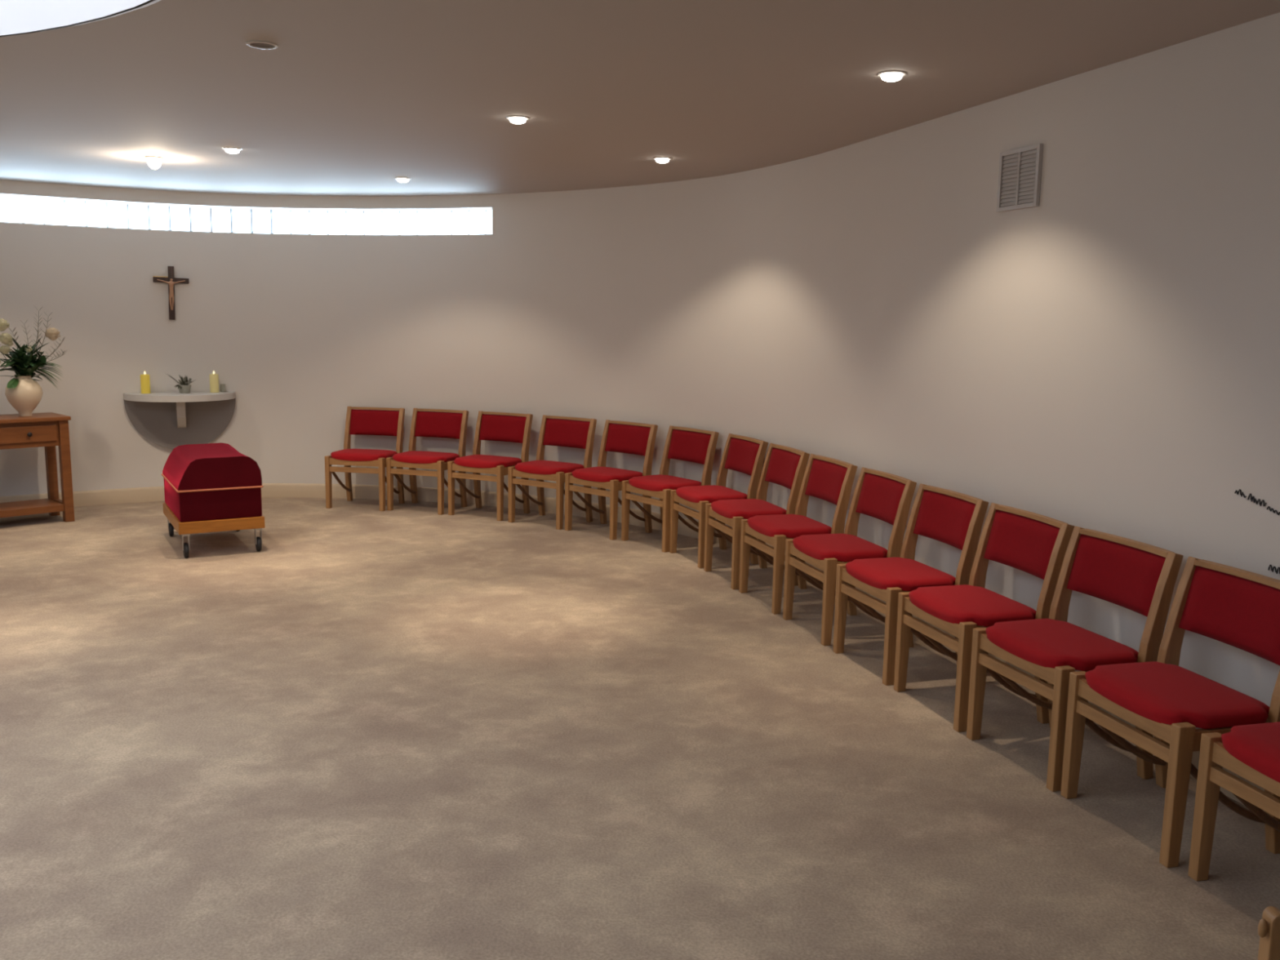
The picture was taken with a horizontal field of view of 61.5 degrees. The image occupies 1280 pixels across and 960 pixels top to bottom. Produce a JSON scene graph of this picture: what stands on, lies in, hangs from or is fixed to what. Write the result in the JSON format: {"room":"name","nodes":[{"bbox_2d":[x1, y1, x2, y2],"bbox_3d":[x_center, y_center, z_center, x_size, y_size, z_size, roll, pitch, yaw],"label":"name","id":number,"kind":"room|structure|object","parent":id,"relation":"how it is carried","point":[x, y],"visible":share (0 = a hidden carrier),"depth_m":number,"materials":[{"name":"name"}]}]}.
{"room":"house of worship","nodes":[
{"label":"house of worship","id":0,"kind":"room"},
{"bbox_2d":[0,163,782,528],"bbox_3d":[-3.554,-0.868,7.495,8.669,2.580,3.845,-2,9,-19],"label":"wall","id":1,"kind":"structure","parent":0,"point":[652,304],"depth_m":8.81,"materials":[{"name":"beige paint"}]},
{"bbox_2d":[152,266,189,319],"bbox_3d":[-3.897,-1.555,8.953,0.274,0.440,0.056,-1,9,-23],"label":"crucifix","id":2,"kind":"object","parent":1,"relation":"attached to","point":[171,280],"visible":1,"depth_m":8.94,"materials":[{"name":"brown wood"}]},
{"bbox_2d":[123,391,235,448],"bbox_3d":[-3.810,-0.472,8.949,0.870,0.488,0.457,-3,9,-22],"label":"wall shelf","id":3,"kind":"object","parent":1,"relation":"attached to","point":[172,420],"visible":0.93,"depth_m":9.08,"materials":[{"name":"grey paint"}]},
{"bbox_2d":[140,371,150,393],"bbox_3d":[-4.087,-0.808,8.893,0.072,0.185,0.072,1,8,0],"label":"pillar candle","id":4,"kind":"object","parent":3,"relation":"on","point":[144,379],"visible":1,"depth_m":8.87,"materials":[{"name":"yellow wax"}]},
{"bbox_2d":[164,373,194,393],"bbox_3d":[-3.815,-0.807,8.946,0.169,0.175,0.196,6,10,33],"label":"potted plant","id":5,"kind":"object","parent":3,"relation":"on","point":[184,388],"visible":1,"depth_m":8.95,"materials":[{"name":"green plant"}]},
{"bbox_2d":[208,370,218,392],"bbox_3d":[-3.601,-0.833,9.104,0.072,0.185,0.072,1,8,0],"label":"pillar candle","id":6,"kind":"object","parent":3,"relation":"on","point":[214,378],"visible":1,"depth_m":9.08,"materials":[{"name":"beige wax"}]},
{"bbox_2d":[220,383,225,392],"bbox_3d":[-3.554,-0.783,9.170,0.042,0.068,0.042,1,8,0],"label":"votive holder","id":7,"kind":"object","parent":3,"relation":"on","point":[222,385],"visible":1,"depth_m":9.15,"materials":[{"name":"clear glass"}]},
{"bbox_2d":[0,195,492,235],"bbox_3d":[-3.651,-2.149,8.757,5.015,0.216,0.948,-1,9,-15],"label":"window","id":8,"kind":"structure","parent":1,"relation":"in","point":[13,209],"depth_m":9.11,"materials":[{"name":"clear glass"}]},
{"bbox_2d":[0,483,768,557],"bbox_3d":[-3.524,0.368,7.534,8.076,0.124,3.547,-2,9,-19],"label":"baseboard","id":9,"kind":"structure","parent":1,"relation":"attached to","point":[122,495],"depth_m":9.09,"materials":[{"name":"beige paint"}]},
{"bbox_2d":[0,497,1279,959],"bbox_3d":[-1.636,1.032,4.015,11.359,0.100,11.627,1,8,0],"label":"floor","id":10,"kind":"structure","parent":0,"point":[410,731],"depth_m":3.79,"materials":[{"name":"beige carpet"}]},
{"bbox_2d":[0,412,75,522],"bbox_3d":[-4.822,-0.056,7.938,1.074,0.806,0.440,-8,12,-44],"label":"console table","id":11,"kind":"object","parent":10,"relation":"on","point":[48,430],"visible":1,"depth_m":8.09,"materials":[{"name":"brown wood"}]},
{"bbox_2d":[4,375,42,416],"bbox_3d":[-4.614,-0.631,8.065,0.248,0.300,0.248,1,8,0],"label":"flower vase","id":12,"kind":"object","parent":11,"relation":"on","point":[27,395],"visible":0.96,"depth_m":7.99,"materials":[{"name":"beige ceramic"}]},
{"bbox_2d":[0,306,67,389],"bbox_3d":[-4.582,-0.980,8.024,0.522,0.637,0.419,1,8,0],"label":"flower bouquet","id":13,"kind":"object","parent":12,"relation":"in","point":[24,365],"visible":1,"depth_m":8.00,"materials":[{"name":"green plant"}]},
{"bbox_2d":[0,498,64,517],"bbox_3d":[-4.812,0.231,8.006,0.972,0.050,0.384,-8,12,-44],"label":"shelf","id":14,"kind":"object","parent":11,"relation":"attached to","point":[14,508],"depth_m":8.10,"materials":[{"name":"brown wood"}]},
{"bbox_2d":[161,442,265,558],"bbox_3d":[-2.969,0.118,7.456,0.537,0.657,0.888,-4,10,-30],"label":"coffin","id":15,"kind":"object","parent":10,"relation":"on","point":[209,487],"visible":1,"depth_m":7.10,"materials":[{"name":"red fabric"}]},
{"bbox_2d":[324,406,404,511],"bbox_3d":[-2.303,-0.191,9.058,0.514,0.816,0.481,3,9,11],"label":"upholstered chair","id":16,"kind":"object","parent":10,"relation":"on","point":[371,420],"visible":0.94,"depth_m":9.12,"materials":[{"name":"red fabric"}]},
{"bbox_2d":[386,408,468,515],"bbox_3d":[-1.759,-0.168,8.960,0.514,0.816,0.481,4,9,19],"label":"upholstered chair","id":17,"kind":"object","parent":10,"relation":"on","point":[433,423],"visible":0.92,"depth_m":8.98,"materials":[{"name":"red fabric"}]},
{"bbox_2d":[447,410,533,520],"bbox_3d":[-1.211,-0.129,8.750,0.514,0.816,0.481,5,9,27],"label":"upholstered chair","id":18,"kind":"object","parent":10,"relation":"on","point":[511,428],"visible":0.98,"depth_m":8.74,"materials":[{"name":"red fabric"}]},
{"bbox_2d":[507,414,596,529],"bbox_3d":[-0.683,-0.076,8.447,0.514,0.816,0.481,6,10,33],"label":"upholstered chair","id":19,"kind":"object","parent":10,"relation":"on","point":[557,431],"visible":0.95,"depth_m":8.43,"materials":[{"name":"red fabric"}]},
{"bbox_2d":[564,419,657,540],"bbox_3d":[-0.214,-0.018,8.101,0.514,0.816,0.481,9,11,42],"label":"upholstered chair","id":20,"kind":"object","parent":10,"relation":"on","point":[628,437],"visible":0.94,"depth_m":8.08,"materials":[{"name":"red fabric"}]},
{"bbox_2d":[621,425,719,552],"bbox_3d":[0.215,0.047,7.707,0.481,0.816,0.514,-6,11,-37],"label":"upholstered chair","id":21,"kind":"object","parent":10,"relation":"on","point":[682,443],"visible":0.91,"depth_m":7.66,"materials":[{"name":"red fabric"}]},
{"bbox_2d":[669,433,768,568],"bbox_3d":[0.524,0.123,7.224,0.481,0.816,0.514,-2,9,-21],"label":"upholstered chair","id":22,"kind":"object","parent":10,"relation":"on","point":[742,454],"visible":0.83,"depth_m":7.17,"materials":[{"name":"red fabric"}]},
{"bbox_2d":[703,443,809,589],"bbox_3d":[0.719,0.208,6.674,0.481,0.816,0.514,-2,9,-16],"label":"upholstered chair","id":23,"kind":"object","parent":10,"relation":"on","point":[785,466],"visible":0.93,"depth_m":6.60,"materials":[{"name":"red fabric"}]},
{"bbox_2d":[738,453,857,613],"bbox_3d":[0.896,0.289,6.145,0.481,0.816,0.514,-2,9,-17],"label":"upholstered chair","id":24,"kind":"object","parent":10,"relation":"on","point":[831,480],"visible":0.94,"depth_m":6.06,"materials":[{"name":"red fabric"}]},
{"bbox_2d":[782,466,916,645],"bbox_3d":[1.078,0.376,5.581,0.481,0.816,0.514,-2,9,-16],"label":"upholstered chair","id":25,"kind":"object","parent":10,"relation":"on","point":[887,497],"visible":0.88,"depth_m":5.50,"materials":[{"name":"red fabric"}]},
{"bbox_2d":[833,483,988,685],"bbox_3d":[1.249,0.463,5.011,0.481,0.816,0.514,-2,9,-17],"label":"upholstered chair","id":26,"kind":"object","parent":10,"relation":"on","point":[955,519],"visible":0.91,"depth_m":4.94,"materials":[{"name":"red fabric"}]},
{"bbox_2d":[893,502,1075,732],"bbox_3d":[1.417,0.545,4.477,0.481,0.816,0.514,-2,9,-16],"label":"upholstered chair","id":27,"kind":"object","parent":10,"relation":"on","point":[1036,544],"visible":0.85,"depth_m":4.40,"materials":[{"name":"red fabric"}]},
{"bbox_2d":[966,526,1183,791],"bbox_3d":[1.578,0.625,3.951,0.481,0.816,0.514,-2,9,-17],"label":"upholstered chair","id":28,"kind":"object","parent":10,"relation":"on","point":[1135,575],"visible":0.91,"depth_m":3.88,"materials":[{"name":"red fabric"}]},
{"bbox_2d":[1060,556,1279,867],"bbox_3d":[1.738,0.705,3.433,0.481,0.816,0.514,-1,9,-14],"label":"upholstered chair","id":29,"kind":"object","parent":10,"relation":"on","point":[1237,607],"visible":0.94,"depth_m":3.39,"materials":[{"name":"red fabric"}]},
{"bbox_2d":[1187,721,1279,881],"bbox_3d":[1.902,0.786,2.901,0.481,0.816,0.514,-1,9,-14],"label":"upholstered chair","id":30,"kind":"object","parent":10,"relation":"on","point":[1251,752],"visible":1,"depth_m":3.03,"materials":[{"name":"red fabric"}]},
{"bbox_2d":[1257,906,1279,959],"bbox_3d":[1.136,1.016,1.645,0.460,0.708,0.220,1,8,0],"label":"chair","id":31,"kind":"object","parent":10,"relation":"on","point":[1268,927],"visible":1,"depth_m":1.64,"materials":[{"name":"brown wood"}]},
{"bbox_2d":[0,0,1279,195],"bbox_3d":[-1.598,-1.569,3.629,11.359,0.001,11.627,1,8,0],"label":"ceiling","id":32,"kind":"structure","parent":0,"point":[354,97],"depth_m":4.57,"materials":[{"name":"paint"}]},
{"bbox_2d":[0,0,161,36],"bbox_3d":[-3.196,-1.680,1.607,4.940,0.792,4.940,1,8,0],"label":"skylight","id":33,"kind":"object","parent":32,"relation":"attached to","point":[16,16],"depth_m":3.77,"materials":[{"name":"white glass"}]},
{"bbox_2d":[144,155,163,168],"bbox_3d":[-3.141,-2.050,6.961,0.110,0.071,0.110,1,8,0],"label":"ceiling spotlight","id":34,"kind":"object","parent":32,"relation":"attached to","point":[154,162],"visible":1,"depth_m":6.93,"materials":[{"name":"white glass"}]},
{"bbox_2d":[222,146,242,153],"bbox_3d":[-2.481,-2.002,6.552,0.116,0.029,0.116,1,8,0],"label":"recessed light","id":35,"kind":"object","parent":32,"relation":"in","point":[228,149],"visible":1,"depth_m":6.52,"materials":[{"name":"white glass"}]},
{"bbox_2d":[245,40,278,48],"bbox_3d":[-1.407,-1.620,4.008,0.116,0.006,0.116,1,8,0],"label":"recessed light","id":36,"kind":"object","parent":32,"relation":"in","point":[259,44],"visible":1,"depth_m":4.00,"materials":[{"name":"white metal"}]},
{"bbox_2d":[395,177,410,182],"bbox_3d":[-1.728,-2.184,7.848,0.116,0.029,0.116,1,8,0],"label":"recessed light","id":37,"kind":"object","parent":32,"relation":"in","point":[402,180],"visible":1,"depth_m":7.82,"materials":[{"name":"white glass"}]},
{"bbox_2d":[506,115,528,124],"bbox_3d":[-0.614,-1.804,5.405,0.116,0.029,0.116,1,8,0],"label":"recessed light","id":38,"kind":"object","parent":32,"relation":"in","point":[515,119],"visible":1,"depth_m":5.37,"materials":[{"name":"white glass"}]},
{"bbox_2d":[653,156,671,163],"bbox_3d":[0.139,-1.984,6.691,0.116,0.029,0.116,1,8,0],"label":"recessed light","id":39,"kind":"object","parent":32,"relation":"in","point":[659,159],"visible":1,"depth_m":6.66,"materials":[{"name":"white glass"}]},
{"bbox_2d":[877,70,906,81],"bbox_3d":[1.014,-1.622,4.337,0.116,0.029,0.116,1,8,0],"label":"recessed light","id":40,"kind":"object","parent":32,"relation":"in","point":[891,75],"visible":1,"depth_m":4.31,"materials":[{"name":"white glass"}]},
{"bbox_2d":[772,12,1279,728],"bbox_3d":[2.484,-0.053,2.605,0.342,2.580,9.531,-2,9,-18],"label":"wall","id":41,"kind":"structure","parent":0,"point":[1103,355],"depth_m":4.35,"materials":[{"name":"beige paint"}]},
{"bbox_2d":[768,544,1264,811],"bbox_3d":[2.321,1.169,2.722,0.058,0.124,9.496,-2,9,-18],"label":"baseboard","id":42,"kind":"structure","parent":41,"relation":"attached to","point":[1195,759],"depth_m":4.22,"materials":[{"name":"beige paint"}]},
{"bbox_2d":[996,143,1043,212],"bbox_3d":[1.641,-1.303,4.658,0.018,0.256,0.274,-2,9,-17],"label":"air vent","id":43,"kind":"object","parent":41,"relation":"in","point":[1020,174],"visible":1,"depth_m":4.65,"materials":[{"name":"white plastic"}]},
{"bbox_2d":[1234,488,1279,515],"bbox_3d":[2.095,0.148,3.370,0.004,0.157,0.583,-2,9,-17],"label":"wall lettering","id":44,"kind":"structure","parent":41,"relation":"attached to","point":[1253,498],"depth_m":3.55},
{"bbox_2d":[1267,564,1279,573],"bbox_3d":[2.124,0.352,3.295,0.004,0.086,0.480,-2,9,-17],"label":"wall lettering","id":45,"kind":"structure","parent":41,"relation":"attached to","point":[1273,567],"depth_m":3.49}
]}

